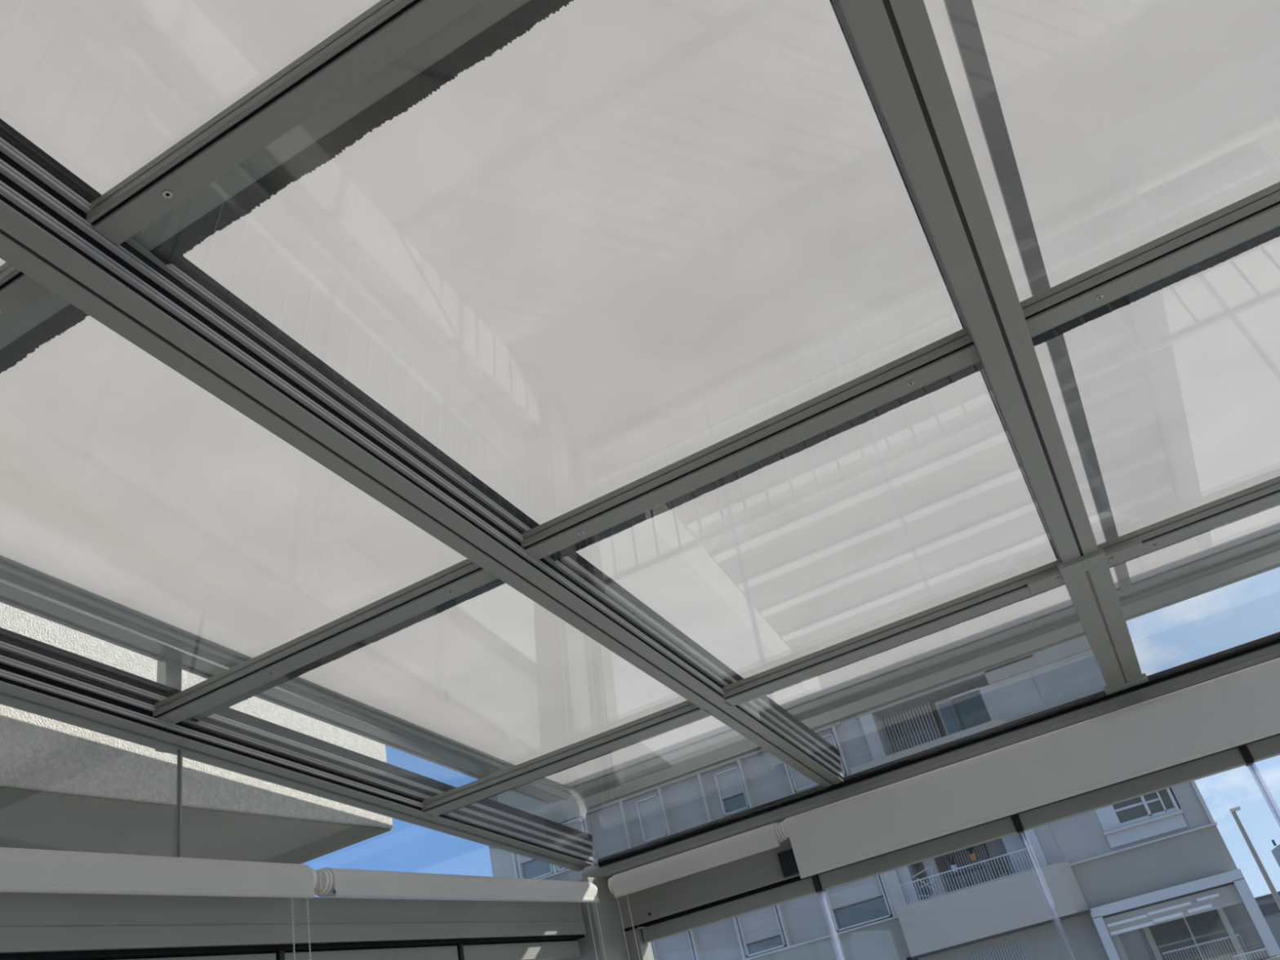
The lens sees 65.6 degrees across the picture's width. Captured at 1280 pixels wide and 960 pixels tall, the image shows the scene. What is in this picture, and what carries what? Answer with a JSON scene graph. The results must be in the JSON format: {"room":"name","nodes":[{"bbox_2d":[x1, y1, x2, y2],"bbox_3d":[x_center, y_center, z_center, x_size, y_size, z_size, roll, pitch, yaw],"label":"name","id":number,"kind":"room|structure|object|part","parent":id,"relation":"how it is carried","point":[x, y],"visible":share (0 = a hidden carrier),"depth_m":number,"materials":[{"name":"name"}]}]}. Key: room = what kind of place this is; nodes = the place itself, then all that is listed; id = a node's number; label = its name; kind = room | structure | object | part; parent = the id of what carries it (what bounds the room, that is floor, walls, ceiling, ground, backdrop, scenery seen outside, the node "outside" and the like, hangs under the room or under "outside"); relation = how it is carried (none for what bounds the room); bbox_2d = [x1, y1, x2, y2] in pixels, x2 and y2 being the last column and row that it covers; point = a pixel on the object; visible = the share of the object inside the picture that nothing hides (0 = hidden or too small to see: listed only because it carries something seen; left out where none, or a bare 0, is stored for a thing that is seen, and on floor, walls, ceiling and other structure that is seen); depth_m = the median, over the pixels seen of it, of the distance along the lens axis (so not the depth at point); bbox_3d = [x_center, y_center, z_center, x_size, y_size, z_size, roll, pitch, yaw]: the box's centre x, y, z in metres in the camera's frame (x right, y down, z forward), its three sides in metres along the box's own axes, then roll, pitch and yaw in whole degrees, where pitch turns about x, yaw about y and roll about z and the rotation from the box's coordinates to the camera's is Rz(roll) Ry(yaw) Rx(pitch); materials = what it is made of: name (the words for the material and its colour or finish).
{"room":"glass-roofed sunroom","nodes":[
{"label":"glass-roofed sunroom","id":0,"kind":"room"},
{"bbox_3d":[1.404,1.425,-0.352,5.300,0.160,5.120,-25,-31,18],"label":"floor","id":1,"kind":"structure","parent":0,"visible":0},
{"bbox_2d":[568,877,654,959],"bbox_3d":[0.090,2.268,2.853,0.198,2.135,0.300,-25,-31,18],"label":"post","id":2,"kind":"object","parent":1,"relation":"on","point":[607,908],"visible":0.54,"depth_m":3.24,"materials":[{"name":"metal"}]},
{"bbox_2d":[581,631,1279,879],"bbox_3d":[1.962,0.385,2.698,4.965,0.074,0.210,-25,-31,18],"label":"gutter","id":3,"kind":"object","parent":2,"relation":"on","point":[1267,648],"visible":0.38,"depth_m":3.01,"materials":[{"name":"aluminium"},{"name":"metal"},{"name":"black rubber"}]},
{"bbox_2d":[608,822,787,959],"bbox_3d":[0.344,1.850,2.782,0.625,1.588,0.074,-25,-31,18],"label":"roller blind","id":4,"kind":"object","parent":3,"relation":"hanging from","point":[768,837],"visible":0.99,"depth_m":3.12,"materials":[{"name":"white fabric"}]},
{"bbox_3d":[0.107,1.988,2.849,0.039,1.524,0.005,-18,-30,6],"label":"bead chain","id":5,"kind":"part","parent":4,"relation":"part of","materials":[{"name":"white plastic"}]},
{"bbox_2d":[617,733,1279,928],"bbox_3d":[2.051,0.478,2.649,4.854,0.169,0.133,-25,-31,18],"label":"track","id":6,"kind":"object","parent":3,"relation":"attached to","point":[760,872],"visible":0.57,"depth_m":3.22,"materials":[{"name":"metal"}]},
{"bbox_2d":[777,848,799,877],"bbox_3d":[0.488,1.195,3.113,0.103,0.076,0.020,-25,-31,18],"label":"box","id":7,"kind":"object","parent":6,"relation":"attached to","point":[788,863],"visible":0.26,"depth_m":3.11,"materials":[{"name":"black plastic"}]},
{"bbox_2d":[780,657,1279,878],"bbox_3d":[2.241,0.300,2.389,4.125,0.178,0.102,-25,-31,18],"label":"roller blind","id":8,"kind":"object","parent":3,"relation":"attached to","point":[1242,707],"visible":1,"depth_m":2.74,"materials":[{"name":"white fabric"}]},
{"bbox_3d":[-0.892,2.194,0.411,0.170,0.290,4.630,-25,-31,18],"label":"trim","id":9,"kind":"structure","parent":1,"relation":"on","visible":0},
{"bbox_3d":[-0.904,2.055,0.478,0.080,0.015,4.630,-25,-31,18],"label":"floor track","id":10,"kind":"object","parent":9,"relation":"on","visible":0},
{"bbox_2d":[117,953,275,959],"bbox_3d":[-0.761,1.603,1.466,0.062,1.656,0.638,-25,-31,18],"label":"sliding glass panel","id":11,"kind":"object","parent":10,"relation":"on","point":[258,956],"visible":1,"depth_m":2.01,"materials":[{"name":"glass"}]},
{"bbox_2d":[271,945,458,959],"bbox_3d":[-0.472,1.831,1.987,0.062,1.656,0.638,-25,-31,18],"label":"sliding glass panel","id":12,"kind":"object","parent":10,"relation":"on","point":[436,953],"visible":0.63,"depth_m":2.39,"materials":[{"name":"glass"}]},
{"bbox_2d":[453,940,580,959],"bbox_3d":[-0.182,2.059,2.508,0.062,1.656,0.638,-25,-31,18],"label":"sliding glass panel","id":13,"kind":"object","parent":10,"relation":"on","point":[555,950],"visible":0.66,"depth_m":2.88,"materials":[{"name":"glass"}]},
{"bbox_3d":[2.453,2.095,1.724,4.890,0.290,0.140,-25,-31,18],"label":"trim","id":14,"kind":"structure","parent":1,"relation":"on","visible":0},
{"bbox_3d":[2.433,1.954,1.785,4.850,0.015,0.080,-25,-31,18],"label":"floor track","id":15,"kind":"object","parent":14,"relation":"on","visible":0},
{"bbox_2d":[641,874,826,942],"bbox_3d":[0.471,2.071,2.822,0.636,1.660,0.059,-25,-31,18],"label":"sliding glass panel","id":16,"kind":"object","parent":15,"relation":"on","point":[811,885],"visible":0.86,"depth_m":3.19,"materials":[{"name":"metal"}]},
{"bbox_2d":[817,813,1075,959],"bbox_3d":[1.022,1.816,2.627,0.636,1.660,0.059,-25,-31,18],"label":"sliding glass panel","id":17,"kind":"object","parent":15,"relation":"on","point":[1010,825],"visible":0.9,"depth_m":2.99,"materials":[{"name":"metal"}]},
{"bbox_2d":[1017,743,1279,830],"bbox_3d":[1.574,1.560,2.432,0.636,1.660,0.059,-25,-31,18],"label":"sliding glass panel","id":18,"kind":"object","parent":15,"relation":"on","point":[1240,756],"visible":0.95,"depth_m":2.80,"materials":[{"name":"glass"}]},
{"bbox_3d":[1.575,1.566,2.432,0.634,1.600,0.010,-25,-31,18],"label":"glass pane","id":19,"kind":"part","parent":18,"relation":"part of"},
{"bbox_2d":[1245,734,1279,810],"bbox_3d":[2.126,1.304,2.238,0.636,1.660,0.059,-25,-31,18],"label":"sliding glass panel","id":20,"kind":"object","parent":15,"relation":"on","point":[1268,748],"visible":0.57,"depth_m":2.70,"materials":[{"name":"glass"}]},
{"bbox_3d":[33.587,29.655,56.191,120.000,0.300,136.580,-25,-31,18],"label":"ground","id":21,"kind":"structure","parent":0,"visible":0},
{"bbox_2d":[488,635,1279,959],"bbox_3d":[5.852,11.578,25.674,17.093,18.960,12.500,-25,-31,18],"label":"apartment building","id":22,"kind":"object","parent":21,"relation":"on","point":[1167,837],"visible":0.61,"depth_m":20.54,"materials":[{"name":"grey paint"}]},
{"bbox_2d":[519,854,533,863],"bbox_3d":[-2.674,9.110,24.599,0.876,0.569,0.040,-25,-31,18],"label":"roller shutter","id":23,"kind":"object","parent":22,"relation":"hanging from","point":[522,860],"depth_m":24.54,"materials":[{"name":"plastic"}]},
{"bbox_3d":[-2.600,9.346,24.443,0.866,0.022,0.060,-25,-31,18],"label":"shutter rail","id":24,"kind":"part","parent":22,"relation":"part of","materials":[{"name":"grey"}]},
{"bbox_3d":[-2.571,9.531,24.382,0.868,0.412,0.020,-25,-31,18],"label":"pane","id":25,"kind":"part","parent":22,"relation":"part of","materials":[{"name":"clear glass"}]},
{"bbox_2d":[564,819,582,831],"bbox_3d":[-1.757,8.685,24.275,0.875,0.569,0.040,-25,-31,18],"label":"roller shutter","id":26,"kind":"object","parent":22,"relation":"hanging from","point":[576,824],"depth_m":24.26,"materials":[{"name":"plastic"}]},
{"bbox_2d":[638,796,665,839],"bbox_3d":[0.269,7.997,23.450,0.564,0.923,0.040,-25,-31,18],"label":"roller shutter","id":27,"kind":"object","parent":22,"relation":"hanging from","point":[649,810],"depth_m":23.44,"materials":[{"name":"plastic"}]},
{"bbox_2d":[654,932,693,959],"bbox_3d":[0.717,10.399,22.148,0.874,0.788,0.040,-25,-31,18],"label":"roller shutter","id":28,"kind":"object","parent":22,"relation":"hanging from","point":[677,947],"depth_m":22.10,"materials":[{"name":"plastic"}]},
{"bbox_2d":[716,768,743,799],"bbox_3d":[2.060,7.005,22.889,0.574,0.580,0.040,-25,-31,18],"label":"roller shutter","id":29,"kind":"object","parent":22,"relation":"hanging from","point":[729,784],"depth_m":22.86,"materials":[{"name":"plastic"}]},
{"bbox_3d":[2.129,7.248,22.732,0.568,0.022,0.060,-25,-31,18],"label":"shutter rail","id":30,"kind":"part","parent":22,"relation":"part of","materials":[{"name":"grey"}]},
{"bbox_3d":[2.158,7.387,22.692,0.569,0.312,0.020,-25,-31,18],"label":"pane","id":31,"kind":"part","parent":22,"relation":"part of","materials":[{"name":"clear glass"}]},
{"bbox_2d":[739,906,780,943],"bbox_3d":[2.559,9.540,21.500,0.850,0.777,0.040,-25,-31,18],"label":"roller shutter","id":32,"kind":"object","parent":22,"relation":"hanging from","point":[759,926],"depth_m":21.42,"materials":[{"name":"plastic"}]},
{"bbox_3d":[2.649,9.864,21.296,0.844,0.022,0.060,-25,-31,18],"label":"shutter rail","id":33,"kind":"part","parent":22,"relation":"part of","materials":[{"name":"grey"}]},
{"bbox_3d":[2.667,9.962,21.279,0.845,0.201,0.020,-25,-31,18],"label":"pane","id":34,"kind":"part","parent":22,"relation":"part of","materials":[{"name":"clear glass"}]},
{"bbox_2d":[791,735,844,791],"bbox_3d":[3.895,6.327,22.165,1.147,0.945,0.040,-25,-31,18],"label":"roller shutter","id":35,"kind":"object","parent":22,"relation":"hanging from","point":[801,780],"depth_m":22.14,"materials":[{"name":"plastic"}]},
{"bbox_3d":[4.866,5.872,21.954,0.917,1.171,0.250,-25,-31,18],"label":"wall panel","id":36,"kind":"part","parent":22,"relation":"part of","materials":[{"name":"white paint"}]},
{"bbox_2d":[826,875,883,909],"bbox_3d":[4.474,8.569,20.860,1.147,0.600,0.040,-25,-31,18],"label":"roller shutter","id":37,"kind":"object","parent":22,"relation":"hanging from","point":[866,891],"depth_m":20.77,"materials":[{"name":"plastic"}]},
{"bbox_3d":[4.542,8.819,20.701,1.142,0.022,0.060,-25,-31,18],"label":"shutter rail","id":38,"kind":"part","parent":22,"relation":"part of","materials":[{"name":"grey"}]},
{"bbox_3d":[4.584,8.990,20.639,1.144,0.378,0.020,-25,-31,18],"label":"pane","id":39,"kind":"part","parent":22,"relation":"part of","materials":[{"name":"clear glass"}]},
{"bbox_2d":[880,702,941,754],"bbox_3d":[5.992,5.540,22.134,1.214,0.990,0.030,-25,-31,18],"label":"balcony railing","id":40,"kind":"object","parent":22,"relation":"hanging from","point":[917,725],"depth_m":22.12,"materials":[{"name":"silver metal"}]},
{"bbox_3d":[5.703,8.464,20.903,0.288,1.052,1.050,-25,-31,18],"label":"white panel","id":41,"kind":"part","parent":22,"relation":"part of","materials":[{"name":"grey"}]},
{"bbox_2d":[911,866,944,897],"bbox_3d":[5.824,8.171,20.037,0.541,0.633,0.059,-21,-30,11],"label":"clothes rack","id":42,"kind":"object","parent":22,"relation":"on","point":[932,881],"visible":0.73,"depth_m":20.05,"materials":[{"name":"white"}]},
{"bbox_2d":[946,864,990,892],"bbox_3d":[6.564,7.993,19.754,0.817,0.439,0.480,-25,-31,18],"label":"table","id":43,"kind":"object","parent":22,"relation":"on","point":[984,865],"visible":0.66,"depth_m":19.69,"materials":[{"name":"grey metal"}]},
{"bbox_2d":[943,853,957,872],"bbox_3d":[6.260,7.673,19.928,0.248,0.370,0.178,-25,-31,18],"label":"plant pot","id":44,"kind":"object","parent":43,"relation":"on","point":[953,866],"visible":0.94,"depth_m":19.91,"materials":[{"name":"grey"}]},
{"bbox_3d":[6.290,7.774,19.868,0.124,0.126,0.126,-25,-31,18],"label":"pot","id":45,"kind":"part","parent":44,"relation":"part of","materials":[{"name":"grey"}]},
{"bbox_2d":[972,860,978,866],"bbox_3d":[6.661,7.619,19.730,0.100,0.114,0.100,-25,-31,18],"label":"stand","id":46,"kind":"object","parent":43,"relation":"on","point":[973,861],"visible":0.63,"depth_m":19.70,"materials":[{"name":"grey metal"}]},
{"bbox_2d":[965,846,977,861],"bbox_3d":[6.612,7.421,19.838,0.282,0.356,0.160,-25,-31,18],"label":"plant pot","id":47,"kind":"object","parent":46,"relation":"on","point":[972,856],"visible":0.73,"depth_m":19.76,"materials":[{"name":"brown ceramic"}]},
{"bbox_3d":[6.636,7.521,19.787,0.149,0.126,0.151,-25,-31,18],"label":"pot","id":48,"kind":"part","parent":47,"relation":"part of","materials":[{"name":"brown ceramic"}]},
{"bbox_3d":[6.816,7.775,19.459,0.026,0.406,0.030,-25,-31,18],"label":"leg","id":49,"kind":"part","parent":43,"relation":"part of","materials":[{"name":"grey metal"}]},
{"bbox_2d":[943,843,995,891],"bbox_3d":[6.874,8.011,20.805,0.845,1.067,0.030,-25,-31,18],"label":"shutter","id":50,"kind":"object","parent":22,"relation":"hanging from","point":[962,859],"depth_m":20.76,"materials":[{"name":"silver metal"}]},
{"bbox_2d":[897,844,1047,906],"bbox_3d":[6.480,7.751,19.460,2.870,0.388,0.030,-25,-31,18],"label":"balcony railing","id":51,"kind":"object","parent":22,"relation":"on","point":[1022,850],"visible":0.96,"depth_m":19.47,"materials":[{"name":"white"}]},
{"bbox_3d":[6.441,7.596,19.550,2.870,0.022,0.030,-25,-31,18],"label":"rail","id":52,"kind":"part","parent":51,"relation":"part of","materials":[{"name":"white"}]},
{"bbox_3d":[6.521,7.908,19.369,2.870,0.017,0.030,-25,-31,18],"label":"rail","id":53,"kind":"part","parent":51,"relation":"part of","materials":[{"name":"white"}]},
{"bbox_3d":[7.630,4.670,20.912,1.989,0.840,0.200,-25,-31,18],"label":"wall panel","id":54,"kind":"part","parent":22,"relation":"part of","materials":[{"name":"paint"}]},
{"bbox_2d":[986,853,1010,879],"bbox_3d":[7.109,7.710,19.637,0.337,0.554,0.420,-25,-31,18],"label":"patio chair","id":55,"kind":"object","parent":22,"relation":"on","point":[998,858],"visible":0.66,"depth_m":19.83,"materials":[{"name":"grey"}]},
{"bbox_3d":[7.144,7.674,19.866,0.288,0.284,0.040,-25,-31,18],"label":"backrest","id":56,"kind":"part","parent":55,"relation":"part of","materials":[{"name":"grey"}]},
{"bbox_3d":[7.137,7.736,19.597,0.283,0.026,0.400,-25,-31,18],"label":"seat","id":57,"kind":"part","parent":55,"relation":"part of","materials":[{"name":"grey"}]},
{"bbox_2d":[969,940,1027,959],"bbox_3d":[6.934,9.322,19.009,1.004,0.703,0.030,-25,-31,18],"label":"shutter","id":58,"kind":"object","parent":22,"relation":"hanging from","point":[1006,949],"depth_m":19.10,"materials":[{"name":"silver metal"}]},
{"bbox_3d":[7.496,7.821,20.690,0.403,1.037,0.070,-25,-31,18],"label":"balcony door","id":59,"kind":"part","parent":22,"relation":"part of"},
{"bbox_2d":[1001,833,1033,874],"bbox_3d":[7.662,7.612,20.095,0.337,0.853,0.300,-25,-31,18],"label":"base cabinet","id":60,"kind":"object","parent":22,"relation":"on","point":[1012,842],"visible":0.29,"depth_m":20.02,"materials":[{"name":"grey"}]},
{"bbox_3d":[7.809,7.584,20.454,0.344,1.088,0.100,-25,-31,18],"label":"door frame","id":61,"kind":"part","parent":22,"relation":"part of","materials":[{"name":"grey metal"}]},
{"bbox_3d":[9.115,3.989,20.360,1.897,0.904,0.240,-25,-31,18],"label":"wall panel","id":62,"kind":"part","parent":22,"relation":"part of","materials":[{"name":"blue paint"}]},
{"bbox_3d":[9.325,6.504,19.135,2.756,1.146,0.250,-25,-31,18],"label":"wall panel","id":63,"kind":"part","parent":22,"relation":"part of","materials":[{"name":"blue paint"}]},
{"bbox_3d":[9.540,6.239,19.064,0.829,0.055,0.040,-25,-31,18],"label":"blind rail","id":64,"kind":"part","parent":22,"relation":"part of","materials":[{"name":"white"}]},
{"bbox_3d":[9.545,6.510,18.844,1.466,0.055,0.320,-25,-31,18],"label":"window sill","id":65,"kind":"part","parent":22,"relation":"part of","materials":[{"name":"grey"}]},
{"bbox_3d":[9.635,6.198,19.078,1.019,0.532,0.020,-25,-31,18],"label":"pane","id":66,"kind":"part","parent":22,"relation":"part of","materials":[{"name":"clear glass"}]},
{"bbox_2d":[1088,868,1279,959],"bbox_3d":[9.833,8.189,18.022,2.676,1.438,0.900,-25,-31,18],"label":"veranda","id":67,"kind":"object","parent":22,"relation":"attached to","point":[1150,925],"visible":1,"depth_m":18.05,"materials":[{"name":"white"}]},
{"bbox_2d":[1106,914,1146,927],"bbox_3d":[8.928,8.082,18.211,0.719,0.048,0.040,-25,-31,18],"label":"roof light","id":68,"kind":"object","parent":67,"relation":"attached to","point":[1131,919],"depth_m":18.22,"materials":[{"name":"white"}]},
{"bbox_2d":[1110,921,1153,935],"bbox_3d":[8.977,8.190,18.136,0.762,0.054,0.040,-25,-31,18],"label":"roof light","id":69,"kind":"object","parent":67,"relation":"attached to","point":[1118,930],"depth_m":18.16,"materials":[{"name":"white"}]},
{"bbox_2d":[1152,911,1183,923],"bbox_3d":[9.546,7.904,17.945,0.523,0.059,0.040,-25,-31,18],"label":"roof light","id":70,"kind":"object","parent":67,"relation":"attached to","point":[1166,917],"depth_m":17.96,"materials":[{"name":"white"}]},
{"bbox_2d":[1146,901,1191,915],"bbox_3d":[9.583,7.762,17.986,0.762,0.048,0.040,-25,-31,18],"label":"roof light","id":71,"kind":"object","parent":67,"relation":"attached to","point":[1176,906],"depth_m":17.99,"materials":[{"name":"white"}]},
{"bbox_3d":[9.668,7.920,17.950,2.359,0.048,0.060,-25,-31,18],"label":"glass rail","id":72,"kind":"part","parent":67,"relation":"part of","materials":[{"name":"grey"}]},
{"bbox_3d":[10.143,8.487,18.172,1.257,0.942,0.060,-25,-31,18],"label":"sliding door","id":73,"kind":"part","parent":67,"relation":"part of","materials":[{"name":"clear glass"}]},
{"bbox_3d":[10.124,8.463,18.169,1.422,0.986,0.100,-25,-31,18],"label":"door frame","id":74,"kind":"part","parent":67,"relation":"part of","materials":[{"name":"grey"}]},
{"bbox_2d":[1187,903,1212,913],"bbox_3d":[10.024,7.672,17.781,0.414,0.059,0.040,-25,-31,18],"label":"roof light","id":75,"kind":"object","parent":67,"relation":"attached to","point":[1196,908],"depth_m":17.79,"materials":[{"name":"white"}]},
{"bbox_2d":[1195,893,1219,902],"bbox_3d":[10.168,7.475,17.787,0.381,0.050,0.040,-25,-31,18],"label":"roof light","id":76,"kind":"object","parent":67,"relation":"attached to","point":[1203,897],"depth_m":17.79,"materials":[{"name":"white"}]},
{"bbox_3d":[9.678,2.683,20.570,0.066,8.770,0.320,-25,-31,18],"label":"corner trim","id":77,"kind":"part","parent":22,"relation":"part of","materials":[{"name":"grey"}]},
{"bbox_2d":[1162,933,1251,959],"bbox_3d":[10.067,8.480,17.660,1.323,0.449,0.030,-25,-31,18],"label":"railing","id":78,"kind":"object","parent":22,"relation":"on","point":[1229,936],"visible":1,"depth_m":17.67,"materials":[{"name":"white"}]},
{"bbox_3d":[10.019,8.303,17.764,1.320,0.026,0.030,-25,-31,18],"label":"rail","id":79,"kind":"part","parent":78,"relation":"part of","materials":[{"name":"white"}]},
{"bbox_2d":[1233,947,1269,959],"bbox_3d":[10.454,8.141,16.980,0.538,0.144,0.030,-25,-31,18],"label":"railing","id":80,"kind":"object","parent":22,"relation":"attached to","point":[1264,948],"visible":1,"depth_m":16.98,"materials":[{"name":"white"}]},
{"bbox_2d":[1229,806,1279,909],"bbox_3d":[13.585,9.810,20.003,0.235,6.368,0.200,-25,-31,18],"label":"street lamp","id":81,"kind":"object","parent":21,"relation":"on","point":[1233,811],"visible":1,"depth_m":21.05,"materials":[{"name":"grey"}]},
{"bbox_2d":[1254,891,1279,948],"bbox_3d":[39.194,21.505,47.074,17.220,7.260,8.200,-25,-31,18],"label":"building","id":82,"kind":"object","parent":21,"relation":"on","point":[1267,904],"visible":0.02,"depth_m":47.56,"materials":[{"name":"grey paint"}]},
{"bbox_2d":[1271,840,1279,867],"bbox_3d":[51.247,32.075,72.130,4.545,12.375,8.800,-25,-31,18],"label":"apartment tower","id":83,"kind":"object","parent":21,"relation":"on","point":[1276,851],"visible":1,"depth_m":76.02,"materials":[{"name":"grey paint"}]},
{"bbox_3d":[-0.407,-2.161,-0.940,5.600,6.300,0.250,-25,-31,18],"label":"wall","id":84,"kind":"structure","parent":0,"visible":0},
{"bbox_2d":[0,847,317,959],"bbox_3d":[-1.273,0.950,0.510,0.088,1.580,3.156,-25,-31,17],"label":"roller blind","id":85,"kind":"object","parent":84,"relation":"attached to","point":[24,870],"visible":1,"depth_m":1.80,"materials":[{"name":"white fabric"}]},
{"bbox_3d":[-0.559,1.521,1.740,0.038,1.512,0.004,14,-40,-40],"label":"bead chain","id":86,"kind":"part","parent":85,"relation":"part of","materials":[{"name":"white plastic"}]},
{"bbox_2d":[176,746,182,857],"bbox_3d":[-0.951,0.701,2.050,0.011,0.307,0.004,-25,-31,18],"label":"trim","id":87,"kind":"structure","parent":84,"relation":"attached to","point":[180,753],"depth_m":2.06,"materials":[{"name":"metal"}]},
{"bbox_2d":[0,892,586,959],"bbox_3d":[-1.284,0.608,1.318,0.130,0.104,4.620,-25,-31,18],"label":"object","id":88,"kind":"object","parent":84,"relation":"attached to","point":[33,926],"visible":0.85,"depth_m":2.05,"materials":[{"name":"metal"}]},
{"bbox_2d":[0,626,594,871],"bbox_3d":[-1.331,0.202,1.601,0.091,0.646,4.750,-25,-31,18],"label":"roof beam","id":89,"kind":"structure","parent":84,"relation":"attached to","point":[37,677],"depth_m":2.26,"materials":[{"name":"metal"}]},
{"bbox_2d":[0,290,88,373],"bbox_3d":[-1.532,-0.554,0.531,0.876,0.260,2.179,-25,-31,18],"label":"glass panel","id":90,"kind":"object","parent":89,"relation":"attached to","point":[48,317],"visible":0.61,"depth_m":1.25,"materials":[{"name":"metal"}]},
{"bbox_2d":[0,262,506,722],"bbox_3d":[-0.827,0.120,1.643,0.876,0.142,0.968,-25,-31,18],"label":"glass panel","id":91,"kind":"object","parent":89,"relation":"attached to","point":[18,291],"visible":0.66,"depth_m":1.91,"materials":[{"name":"metal"}]},
{"bbox_2d":[152,558,711,813],"bbox_3d":[-0.408,0.530,2.292,0.876,0.143,0.975,-25,-31,18],"label":"glass panel","id":92,"kind":"object","parent":89,"relation":"attached to","point":[464,576],"visible":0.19,"depth_m":1.92,"materials":[{"name":"metal"}]},
{"bbox_2d":[422,700,711,817],"bbox_3d":[-0.002,0.925,2.923,0.876,0.130,0.930,-25,-31,18],"label":"glass panel","id":93,"kind":"object","parent":89,"relation":"attached to","point":[686,712],"visible":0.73,"depth_m":2.56,"materials":[{"name":"metal"}]},
{"bbox_2d":[0,0,1279,848],"bbox_3d":[0.599,-0.687,1.302,4.661,0.777,4.778,-25,-31,18],"label":"awning","id":94,"kind":"object","parent":89,"relation":"attached to","point":[626,240],"visible":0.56,"depth_m":1.82,"materials":[{"name":"fabric"}]},
{"bbox_3d":[-1.065,0.507,2.358,0.185,0.229,0.045,-25,-31,18],"label":"support post","id":95,"kind":"part","parent":94,"relation":"part of","materials":[{"name":"metal"}]},
{"bbox_3d":[-1.402,0.116,1.967,0.136,0.609,4.620,-25,-31,18],"label":"guide rail","id":96,"kind":"part","parent":94,"relation":"part of","materials":[{"name":"metal"}]},
{"bbox_3d":[-0.438,1.100,3.355,0.185,0.229,0.045,-25,-31,18],"label":"support post","id":97,"kind":"part","parent":94,"relation":"part of","materials":[{"name":"metal"}]},
{"bbox_2d":[0,118,844,787],"bbox_3d":[-0.541,-0.166,1.324,0.098,0.640,4.750,-25,-31,18],"label":"roof beam","id":98,"kind":"structure","parent":84,"relation":"attached to","point":[176,313],"depth_m":1.41,"materials":[{"name":"metal"}]},
{"bbox_2d":[85,0,982,561],"bbox_3d":[-0.042,-0.244,1.366,0.858,0.142,0.968,-25,-31,18],"label":"glass panel","id":99,"kind":"object","parent":98,"relation":"attached to","point":[388,29],"visible":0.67,"depth_m":1.06,"materials":[{"name":"metal"}]},
{"bbox_2d":[520,327,1065,704],"bbox_3d":[0.378,0.166,2.015,0.858,0.143,0.975,-25,-31,18],"label":"glass panel","id":100,"kind":"object","parent":98,"relation":"attached to","point":[954,352],"visible":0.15,"depth_m":1.64,"materials":[{"name":"metal"}]},
{"bbox_2d":[722,559,1064,706],"bbox_3d":[0.780,0.558,2.641,0.858,0.130,0.942,-25,-31,18],"label":"glass panel","id":101,"kind":"object","parent":98,"relation":"attached to","point":[1047,576],"visible":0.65,"depth_m":2.29,"materials":[{"name":"metal"}]},
{"bbox_3d":[0.897,0.223,2.181,0.087,0.014,0.058,-25,-31,18],"label":"plate","id":102,"kind":"part","parent":101,"relation":"part of","materials":[{"name":"glass"}]},
{"bbox_2d":[314,867,606,959],"bbox_3d":[-0.277,1.748,2.320,0.086,1.576,1.225,-25,-31,18],"label":"roller blind","id":103,"kind":"object","parent":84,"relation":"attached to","point":[331,882],"visible":0.97,"depth_m":2.52,"materials":[{"name":"white fabric"}]},
{"bbox_3d":[0.009,1.971,2.764,0.039,1.512,0.007,15,-41,-41],"label":"bead chain","id":104,"kind":"part","parent":103,"relation":"part of","materials":[{"name":"white plastic"}]},
{"bbox_2d":[829,0,1148,694],"bbox_3d":[0.240,-0.523,1.046,0.116,0.651,4.750,-25,-31,18],"label":"roof beam","id":105,"kind":"structure","parent":84,"relation":"attached to","point":[893,46],"depth_m":1.36,"materials":[{"name":"metal"}]},
{"bbox_2d":[131,0,573,265],"bbox_3d":[-0.747,-0.918,0.254,0.858,0.260,2.180,-25,-31,18],"label":"glass panel","id":106,"kind":"object","parent":105,"relation":"on","point":[488,26],"visible":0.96,"depth_m":1.09,"materials":[{"name":"metal"}]},
{"bbox_3d":[1.144,0.364,2.439,0.096,0.109,0.870,-25,-31,18],"label":"plate","id":107,"kind":"part","parent":105,"relation":"part of","materials":[{"name":"metal"}]},
{"bbox_2d":[1019,182,1279,568],"bbox_3d":[1.189,-0.210,1.728,0.916,0.143,0.975,-25,-31,18],"label":"glass panel","id":108,"kind":"object","parent":105,"relation":"attached to","point":[1254,215],"visible":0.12,"depth_m":1.44,"materials":[{"name":"metal"}]},
{"bbox_2d":[1031,225,1279,346],"bbox_3d":[0.770,-0.620,1.079,0.916,0.142,0.968,-25,-31,18],"label":"glass panel","id":109,"kind":"object","parent":105,"relation":"attached to","point":[1233,251],"visible":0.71,"depth_m":1.51,"materials":[{"name":"metal"}]},
{"bbox_2d":[1097,475,1279,566],"bbox_3d":[1.592,0.182,2.354,0.916,0.130,0.942,-25,-31,18],"label":"glass panel","id":110,"kind":"object","parent":105,"relation":"attached to","point":[1265,495],"visible":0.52,"depth_m":2.09,"materials":[{"name":"metal"}]},
{"bbox_3d":[1.035,0.159,2.133,0.087,0.014,0.058,-25,-31,18],"label":"plate","id":111,"kind":"part","parent":110,"relation":"part of","materials":[{"name":"metal"}]},
{"label":"outside","id":112,"kind":"structure","parent":0,"visible":0},
{"bbox_2d":[0,602,392,864],"bbox_3d":[-2.807,-0.449,2.064,1.450,2.394,4.900,-25,-31,18],"label":"balcony","id":113,"kind":"object","parent":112,"point":[64,786],"visible":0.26,"depth_m":2.59,"materials":[{"name":"grey concrete"}]}
]}

